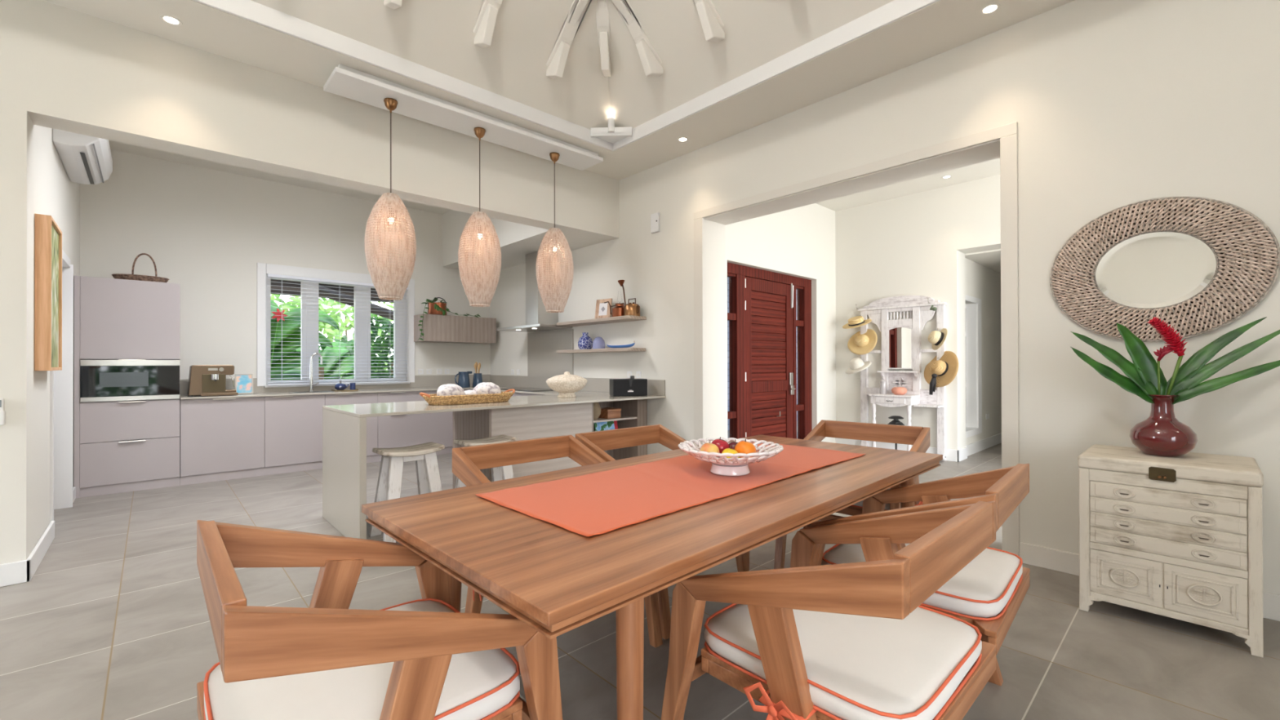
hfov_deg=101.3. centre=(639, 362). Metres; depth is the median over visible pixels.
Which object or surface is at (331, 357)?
banana plant
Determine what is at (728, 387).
door frame
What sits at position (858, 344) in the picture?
hat
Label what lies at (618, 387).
speaker
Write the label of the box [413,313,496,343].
upper cabinet
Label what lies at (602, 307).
picture
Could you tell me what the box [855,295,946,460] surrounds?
stand
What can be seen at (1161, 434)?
flower vase
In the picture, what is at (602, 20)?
beam
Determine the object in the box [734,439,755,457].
orange
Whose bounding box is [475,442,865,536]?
table runner
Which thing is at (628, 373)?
power socket
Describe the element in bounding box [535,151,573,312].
pendant lamp
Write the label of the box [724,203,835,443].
wall
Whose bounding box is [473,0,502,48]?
beam
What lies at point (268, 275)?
blind
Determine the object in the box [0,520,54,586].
baseboard
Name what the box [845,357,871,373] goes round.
hat
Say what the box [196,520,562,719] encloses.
dining chair
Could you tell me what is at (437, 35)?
ceiling
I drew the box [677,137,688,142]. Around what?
recessed light
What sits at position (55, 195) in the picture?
wall
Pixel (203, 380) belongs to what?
coffee machine
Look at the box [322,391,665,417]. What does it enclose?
countertop
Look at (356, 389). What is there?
tray
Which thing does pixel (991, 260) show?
ceiling
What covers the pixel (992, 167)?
ceiling
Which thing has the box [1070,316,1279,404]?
flowers
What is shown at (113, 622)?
floor
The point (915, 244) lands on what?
wall
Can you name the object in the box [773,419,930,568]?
dining chair
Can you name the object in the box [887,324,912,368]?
mirror
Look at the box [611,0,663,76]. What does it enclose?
beam
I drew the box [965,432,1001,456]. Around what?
baseboard
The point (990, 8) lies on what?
recessed light
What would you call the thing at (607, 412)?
wooden box
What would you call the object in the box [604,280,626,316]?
watering can
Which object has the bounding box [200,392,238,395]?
drip tray
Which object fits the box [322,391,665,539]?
breakfast bar
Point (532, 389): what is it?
cooktop
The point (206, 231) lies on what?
wall
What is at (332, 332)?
tree
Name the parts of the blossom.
stem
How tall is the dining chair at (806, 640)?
0.860 m
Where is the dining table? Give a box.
[361,435,942,719]
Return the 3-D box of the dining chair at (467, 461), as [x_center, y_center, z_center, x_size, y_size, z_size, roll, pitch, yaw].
[-0.375,0.817,2.345,0.718,0.860,0.688,0,0,-43]
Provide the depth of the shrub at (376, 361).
8.65 m
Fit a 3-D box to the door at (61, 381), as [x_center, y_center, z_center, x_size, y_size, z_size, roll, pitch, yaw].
[-4.697,0.183,4.086,0.300,2.160,1.125,0,0,-43]
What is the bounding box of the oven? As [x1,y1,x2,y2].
[80,360,179,402]
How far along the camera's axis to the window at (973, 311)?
7.38 m
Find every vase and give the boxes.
[577,332,592,349]
[593,402,600,419]
[1128,394,1198,457]
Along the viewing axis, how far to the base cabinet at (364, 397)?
6.60 m
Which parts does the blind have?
head rail, rail, ladder cord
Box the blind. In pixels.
[266,273,408,385]
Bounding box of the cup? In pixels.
[350,382,355,390]
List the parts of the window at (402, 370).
sill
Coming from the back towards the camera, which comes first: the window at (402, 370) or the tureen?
the window at (402, 370)
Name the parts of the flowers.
stem, stem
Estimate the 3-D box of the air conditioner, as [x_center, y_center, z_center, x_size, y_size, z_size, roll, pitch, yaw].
[-4.582,-1.754,4.338,0.267,0.304,1.160,0,0,-43]
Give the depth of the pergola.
7.88 m
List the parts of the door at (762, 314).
lock plate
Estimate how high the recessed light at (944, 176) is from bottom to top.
0.003 m
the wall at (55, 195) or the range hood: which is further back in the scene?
the range hood
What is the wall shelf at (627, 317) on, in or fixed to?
attached to the wall at (1114, 104)
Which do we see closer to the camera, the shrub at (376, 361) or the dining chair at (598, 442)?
the dining chair at (598, 442)
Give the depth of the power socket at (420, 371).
7.62 m
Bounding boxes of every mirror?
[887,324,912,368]
[1049,196,1279,342]
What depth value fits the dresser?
2.40 m
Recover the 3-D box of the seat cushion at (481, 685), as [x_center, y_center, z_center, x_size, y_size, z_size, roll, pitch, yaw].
[-0.649,0.745,1.239,0.568,0.075,0.580,0,0,-43]
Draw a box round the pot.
[891,386,906,395]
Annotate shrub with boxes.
[293,334,377,378]
[351,315,393,378]
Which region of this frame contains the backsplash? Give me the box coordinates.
[179,328,665,395]
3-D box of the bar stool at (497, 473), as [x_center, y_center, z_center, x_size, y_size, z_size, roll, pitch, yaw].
[-1.256,0.936,4.258,0.455,0.639,0.315,0,0,-41]
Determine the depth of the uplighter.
4.98 m
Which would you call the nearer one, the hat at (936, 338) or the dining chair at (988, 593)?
the dining chair at (988, 593)
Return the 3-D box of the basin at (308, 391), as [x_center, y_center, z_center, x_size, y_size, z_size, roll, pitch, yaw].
[-3.983,0.361,6.429,0.440,0.001,0.260,0,0,-43]
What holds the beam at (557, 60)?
attached to the ceiling at (437, 35)
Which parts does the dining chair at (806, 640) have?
leg, leg, armrest, leg, seat frame, leg, armrest, backrest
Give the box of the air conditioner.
[52,128,112,184]
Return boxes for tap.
[308,352,322,391]
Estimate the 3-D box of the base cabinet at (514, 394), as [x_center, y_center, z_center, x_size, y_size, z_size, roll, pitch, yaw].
[-1.432,0.824,6.904,0.600,0.884,2.260,0,0,-43]
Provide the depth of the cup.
6.68 m
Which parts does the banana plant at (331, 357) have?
stem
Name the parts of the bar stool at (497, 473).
leg, seat, leg, leg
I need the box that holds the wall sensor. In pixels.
[650,212,660,233]
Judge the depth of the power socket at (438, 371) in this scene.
7.81 m
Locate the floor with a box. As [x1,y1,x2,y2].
[0,421,1279,719]
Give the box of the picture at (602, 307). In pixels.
[598,302,607,315]
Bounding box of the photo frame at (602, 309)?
[595,297,612,318]
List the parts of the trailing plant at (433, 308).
pot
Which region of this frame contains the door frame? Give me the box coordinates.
[727,276,797,431]
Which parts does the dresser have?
handle, handle, handle, handle, moulding, moulding, cabinet door, lock plate, drawer panel, drawer panel, drawer panel, drawer panel, rail, drawer, drawer, drawer, drawer, rail, rail, lid, handle, handle, handle, handle, moulding, moulding, cabinet door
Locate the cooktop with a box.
[500,387,553,391]
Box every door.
[49,249,73,523]
[727,262,812,439]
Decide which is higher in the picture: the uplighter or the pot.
the uplighter
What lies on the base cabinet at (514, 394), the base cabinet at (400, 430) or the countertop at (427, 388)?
the countertop at (427, 388)
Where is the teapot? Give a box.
[333,380,348,390]
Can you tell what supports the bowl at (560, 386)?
on the tureen
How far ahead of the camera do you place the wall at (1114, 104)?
3.15 m
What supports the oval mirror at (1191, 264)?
attached to the wall at (1114, 104)
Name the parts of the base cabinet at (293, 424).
handle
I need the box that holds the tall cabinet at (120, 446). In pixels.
[73,275,180,497]
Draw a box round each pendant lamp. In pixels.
[364,97,416,300]
[457,127,501,306]
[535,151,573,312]
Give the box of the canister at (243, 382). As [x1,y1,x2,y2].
[235,373,253,394]
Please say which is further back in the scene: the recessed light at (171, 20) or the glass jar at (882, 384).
the glass jar at (882, 384)
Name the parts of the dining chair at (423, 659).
backrest, armrest, leg, seat frame, armrest, leg, leg, leg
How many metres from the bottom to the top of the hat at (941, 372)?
0.553 m
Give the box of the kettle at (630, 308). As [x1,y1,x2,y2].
[623,297,639,315]
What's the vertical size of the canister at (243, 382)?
0.229 m
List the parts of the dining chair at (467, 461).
armrest, leg, backrest, armrest, leg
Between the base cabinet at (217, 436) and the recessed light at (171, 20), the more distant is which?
the base cabinet at (217, 436)
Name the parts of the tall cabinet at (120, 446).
drawer, drawer, door, handle, handle, handle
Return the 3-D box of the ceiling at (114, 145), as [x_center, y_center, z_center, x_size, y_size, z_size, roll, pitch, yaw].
[-3.142,-2.275,5.693,4.763,0.100,2.925,0,0,-43]
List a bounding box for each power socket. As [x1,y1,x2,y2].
[417,368,423,374]
[426,368,431,373]
[436,368,441,373]
[444,368,449,373]
[626,371,631,377]
[635,371,640,377]
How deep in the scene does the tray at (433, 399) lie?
4.39 m
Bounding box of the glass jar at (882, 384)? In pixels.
[880,381,886,394]
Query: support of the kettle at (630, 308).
on the wall shelf at (627, 317)
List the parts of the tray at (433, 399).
handle, handle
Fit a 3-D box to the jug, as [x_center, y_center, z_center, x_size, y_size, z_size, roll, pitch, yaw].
[-2.592,0.249,7.699,0.185,0.232,0.198,0,0,4]
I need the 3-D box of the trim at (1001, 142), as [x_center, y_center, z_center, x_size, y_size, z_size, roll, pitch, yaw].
[1.575,-0.123,4.360,0.360,2.745,2.665,0,0,-43]
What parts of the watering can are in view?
handle, spout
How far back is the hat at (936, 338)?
6.58 m
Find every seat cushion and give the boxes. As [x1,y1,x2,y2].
[204,600,519,719]
[704,604,982,719]
[822,543,1022,617]
[852,488,889,510]
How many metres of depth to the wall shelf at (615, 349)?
5.91 m
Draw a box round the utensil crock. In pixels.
[472,373,482,386]
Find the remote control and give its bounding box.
[0,398,5,425]
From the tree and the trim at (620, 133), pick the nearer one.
the trim at (620, 133)
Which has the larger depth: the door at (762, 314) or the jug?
the jug
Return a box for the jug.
[454,371,471,387]
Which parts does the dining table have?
leg, leg, leg, leg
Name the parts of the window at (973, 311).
frame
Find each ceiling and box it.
[43,0,1075,180]
[108,139,449,213]
[251,0,893,128]
[442,209,605,270]
[816,158,999,211]
[964,248,1000,273]
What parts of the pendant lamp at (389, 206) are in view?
lamp shade, cord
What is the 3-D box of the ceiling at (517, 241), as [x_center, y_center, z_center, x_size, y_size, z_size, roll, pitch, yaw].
[-1.681,-1.830,7.052,0.773,0.787,2.925,0,0,-43]
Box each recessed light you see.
[160,14,182,26]
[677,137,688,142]
[942,175,951,178]
[979,2,1000,14]
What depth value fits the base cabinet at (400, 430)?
6.97 m
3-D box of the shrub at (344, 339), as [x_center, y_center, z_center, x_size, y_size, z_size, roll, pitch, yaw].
[-6.060,0.473,8.842,3.178,1.990,0.921,0,0,-43]
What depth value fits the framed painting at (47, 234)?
3.28 m
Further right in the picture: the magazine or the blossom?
the magazine
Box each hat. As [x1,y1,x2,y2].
[842,315,871,328]
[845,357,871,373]
[847,328,877,355]
[924,351,958,395]
[927,328,947,350]
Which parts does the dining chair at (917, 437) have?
leg, armrest, backrest, seat frame, leg, leg, armrest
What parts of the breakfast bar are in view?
panel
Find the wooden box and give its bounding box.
[598,407,621,418]
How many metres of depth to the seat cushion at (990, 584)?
1.70 m
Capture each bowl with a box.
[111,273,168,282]
[546,380,587,392]
[678,437,783,475]
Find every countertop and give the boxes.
[179,386,599,399]
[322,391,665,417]
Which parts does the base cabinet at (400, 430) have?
drawer, drawer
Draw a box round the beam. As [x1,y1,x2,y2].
[693,0,724,42]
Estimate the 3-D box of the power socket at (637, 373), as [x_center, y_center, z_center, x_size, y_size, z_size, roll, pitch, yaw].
[-0.015,0.139,5.822,0.010,0.075,0.075,0,0,-43]
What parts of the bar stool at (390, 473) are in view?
leg, leg, seat, leg, leg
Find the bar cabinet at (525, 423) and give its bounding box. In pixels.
[453,399,647,488]
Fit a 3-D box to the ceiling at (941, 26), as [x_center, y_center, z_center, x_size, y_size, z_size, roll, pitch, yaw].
[-0.208,-2.175,0.639,7.363,0.100,8.001,0,0,-43]
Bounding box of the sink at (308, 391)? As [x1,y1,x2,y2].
[288,391,340,393]
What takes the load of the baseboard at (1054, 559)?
attached to the wall at (1114, 104)
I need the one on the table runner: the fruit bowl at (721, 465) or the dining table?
the fruit bowl at (721, 465)
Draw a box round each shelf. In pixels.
[556,315,646,326]
[556,347,645,353]
[593,415,636,422]
[913,404,943,408]
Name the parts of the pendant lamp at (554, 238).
lamp shade, cord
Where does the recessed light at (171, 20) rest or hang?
in the ceiling at (941, 26)
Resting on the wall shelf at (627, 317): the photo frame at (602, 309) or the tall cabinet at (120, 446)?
the photo frame at (602, 309)
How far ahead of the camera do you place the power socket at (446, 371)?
7.89 m
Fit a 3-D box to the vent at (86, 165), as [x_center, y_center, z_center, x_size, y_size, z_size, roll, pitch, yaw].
[-4.603,-1.604,4.372,0.025,0.004,0.940,0,0,-43]
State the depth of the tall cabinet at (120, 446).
5.11 m
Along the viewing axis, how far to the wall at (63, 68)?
3.49 m
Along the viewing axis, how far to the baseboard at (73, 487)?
4.81 m
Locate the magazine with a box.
[594,420,617,431]
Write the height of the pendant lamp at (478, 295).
1.537 m
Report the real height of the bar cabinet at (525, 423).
0.883 m
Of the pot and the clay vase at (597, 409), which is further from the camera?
the pot
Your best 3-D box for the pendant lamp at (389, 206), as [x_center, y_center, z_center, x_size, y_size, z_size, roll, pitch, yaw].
[-1.931,-1.259,4.065,0.366,1.537,0.366,0,0,10]
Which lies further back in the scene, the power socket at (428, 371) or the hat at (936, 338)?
the power socket at (428, 371)
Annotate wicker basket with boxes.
[111,253,168,282]
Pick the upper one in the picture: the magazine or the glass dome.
the glass dome
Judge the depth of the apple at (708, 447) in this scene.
2.15 m
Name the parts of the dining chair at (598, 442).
armrest, backrest, leg, armrest, leg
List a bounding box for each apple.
[700,440,719,457]
[711,436,729,457]
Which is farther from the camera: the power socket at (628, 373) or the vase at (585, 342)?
the vase at (585, 342)
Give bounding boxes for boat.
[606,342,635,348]
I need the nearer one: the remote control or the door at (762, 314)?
the remote control
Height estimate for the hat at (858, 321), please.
0.188 m
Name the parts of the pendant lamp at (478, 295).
lamp shade, cord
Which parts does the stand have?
post, turned leg, rail, rail, drawer, cross rail, carved panel, cornice, turned leg, rail, rail, post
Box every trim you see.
[193,0,939,151]
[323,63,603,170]
[384,0,402,9]
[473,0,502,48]
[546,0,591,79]
[590,126,631,143]
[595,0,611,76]
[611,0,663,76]
[693,121,1019,556]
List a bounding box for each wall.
[0,0,619,564]
[32,124,79,549]
[80,149,490,476]
[490,0,1279,595]
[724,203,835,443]
[835,174,1000,449]
[964,257,1001,444]
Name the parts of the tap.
spout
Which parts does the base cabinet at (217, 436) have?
handle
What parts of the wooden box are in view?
lid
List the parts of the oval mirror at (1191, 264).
glass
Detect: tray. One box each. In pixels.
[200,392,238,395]
[331,388,358,391]
[419,388,515,404]
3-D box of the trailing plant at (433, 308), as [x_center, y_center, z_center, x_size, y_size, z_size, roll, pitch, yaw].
[-2.784,-0.617,7.597,0.939,0.648,0.313,0,0,-43]
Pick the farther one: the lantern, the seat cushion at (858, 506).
the lantern
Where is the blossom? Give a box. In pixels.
[271,308,287,364]
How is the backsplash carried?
attached to the wall at (206, 231)
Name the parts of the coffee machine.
button panel, plate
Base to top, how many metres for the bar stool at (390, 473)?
0.639 m
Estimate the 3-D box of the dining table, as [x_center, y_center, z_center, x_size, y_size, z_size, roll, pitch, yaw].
[0.305,0.856,2.175,2.376,0.781,1.060,0,0,-45]
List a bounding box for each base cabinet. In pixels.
[179,396,264,485]
[264,394,324,475]
[324,392,377,462]
[377,389,469,462]
[471,389,543,396]
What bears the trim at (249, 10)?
attached to the ceiling at (941, 26)
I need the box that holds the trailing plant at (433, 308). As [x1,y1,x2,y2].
[417,297,480,340]
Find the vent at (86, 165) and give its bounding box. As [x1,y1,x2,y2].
[80,152,94,184]
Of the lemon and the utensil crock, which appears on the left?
the utensil crock
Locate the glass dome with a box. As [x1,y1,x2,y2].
[592,336,605,348]
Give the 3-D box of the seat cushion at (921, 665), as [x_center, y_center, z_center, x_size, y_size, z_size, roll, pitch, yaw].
[0.546,0.743,1.431,0.580,0.075,0.568,0,0,-43]
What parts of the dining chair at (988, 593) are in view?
leg, leg, armrest, leg, armrest, leg, seat frame, backrest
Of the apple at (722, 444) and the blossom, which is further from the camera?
the blossom
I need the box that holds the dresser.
[1077,444,1263,657]
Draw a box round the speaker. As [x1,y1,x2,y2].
[609,378,647,395]
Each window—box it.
[257,262,414,387]
[964,294,982,437]
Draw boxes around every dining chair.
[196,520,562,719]
[452,435,662,647]
[575,424,748,639]
[660,500,995,719]
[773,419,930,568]
[803,463,1030,685]
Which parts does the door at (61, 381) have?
frame, frame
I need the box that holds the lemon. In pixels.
[721,445,738,457]
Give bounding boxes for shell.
[436,383,465,395]
[464,390,477,395]
[473,382,501,394]
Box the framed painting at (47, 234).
[34,213,62,370]
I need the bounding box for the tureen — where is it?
[546,371,587,397]
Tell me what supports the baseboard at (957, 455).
attached to the wall at (915, 244)
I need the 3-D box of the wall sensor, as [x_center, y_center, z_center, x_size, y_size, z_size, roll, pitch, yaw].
[0.165,-1.490,5.603,0.046,0.205,0.130,0,0,-43]
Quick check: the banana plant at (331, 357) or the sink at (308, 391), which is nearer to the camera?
the sink at (308, 391)
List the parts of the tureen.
lid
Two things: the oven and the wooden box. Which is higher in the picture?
the oven
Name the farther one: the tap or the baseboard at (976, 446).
the baseboard at (976, 446)
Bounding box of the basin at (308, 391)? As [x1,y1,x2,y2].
[293,391,337,392]
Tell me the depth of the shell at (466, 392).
4.54 m
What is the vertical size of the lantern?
0.482 m
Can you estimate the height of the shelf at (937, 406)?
0.025 m
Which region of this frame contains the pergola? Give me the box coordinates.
[271,279,393,319]
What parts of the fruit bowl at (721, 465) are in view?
dish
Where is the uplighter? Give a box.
[608,117,614,132]
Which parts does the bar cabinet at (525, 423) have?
panel, panel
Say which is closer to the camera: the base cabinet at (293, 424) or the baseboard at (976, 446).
the base cabinet at (293, 424)
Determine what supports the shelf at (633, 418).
attached to the bar cabinet at (525, 423)
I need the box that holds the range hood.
[496,251,572,332]
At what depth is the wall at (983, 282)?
7.79 m
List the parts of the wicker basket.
handle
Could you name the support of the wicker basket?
on the tall cabinet at (120, 446)
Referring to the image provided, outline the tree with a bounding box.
[271,293,393,377]
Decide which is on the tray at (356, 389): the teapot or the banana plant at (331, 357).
the teapot
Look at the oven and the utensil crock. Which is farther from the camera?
the utensil crock
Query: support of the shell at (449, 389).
in the tray at (433, 399)
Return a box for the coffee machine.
[186,364,238,396]
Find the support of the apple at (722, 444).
on the fruit bowl at (721, 465)
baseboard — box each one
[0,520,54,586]
[72,486,75,502]
[835,437,967,462]
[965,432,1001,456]
[1019,542,1279,621]
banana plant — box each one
[271,299,338,380]
[282,341,382,379]
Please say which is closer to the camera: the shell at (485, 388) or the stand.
the shell at (485, 388)
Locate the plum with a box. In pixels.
[728,439,737,449]
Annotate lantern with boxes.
[887,415,904,449]
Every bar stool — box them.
[368,441,444,542]
[453,434,515,488]

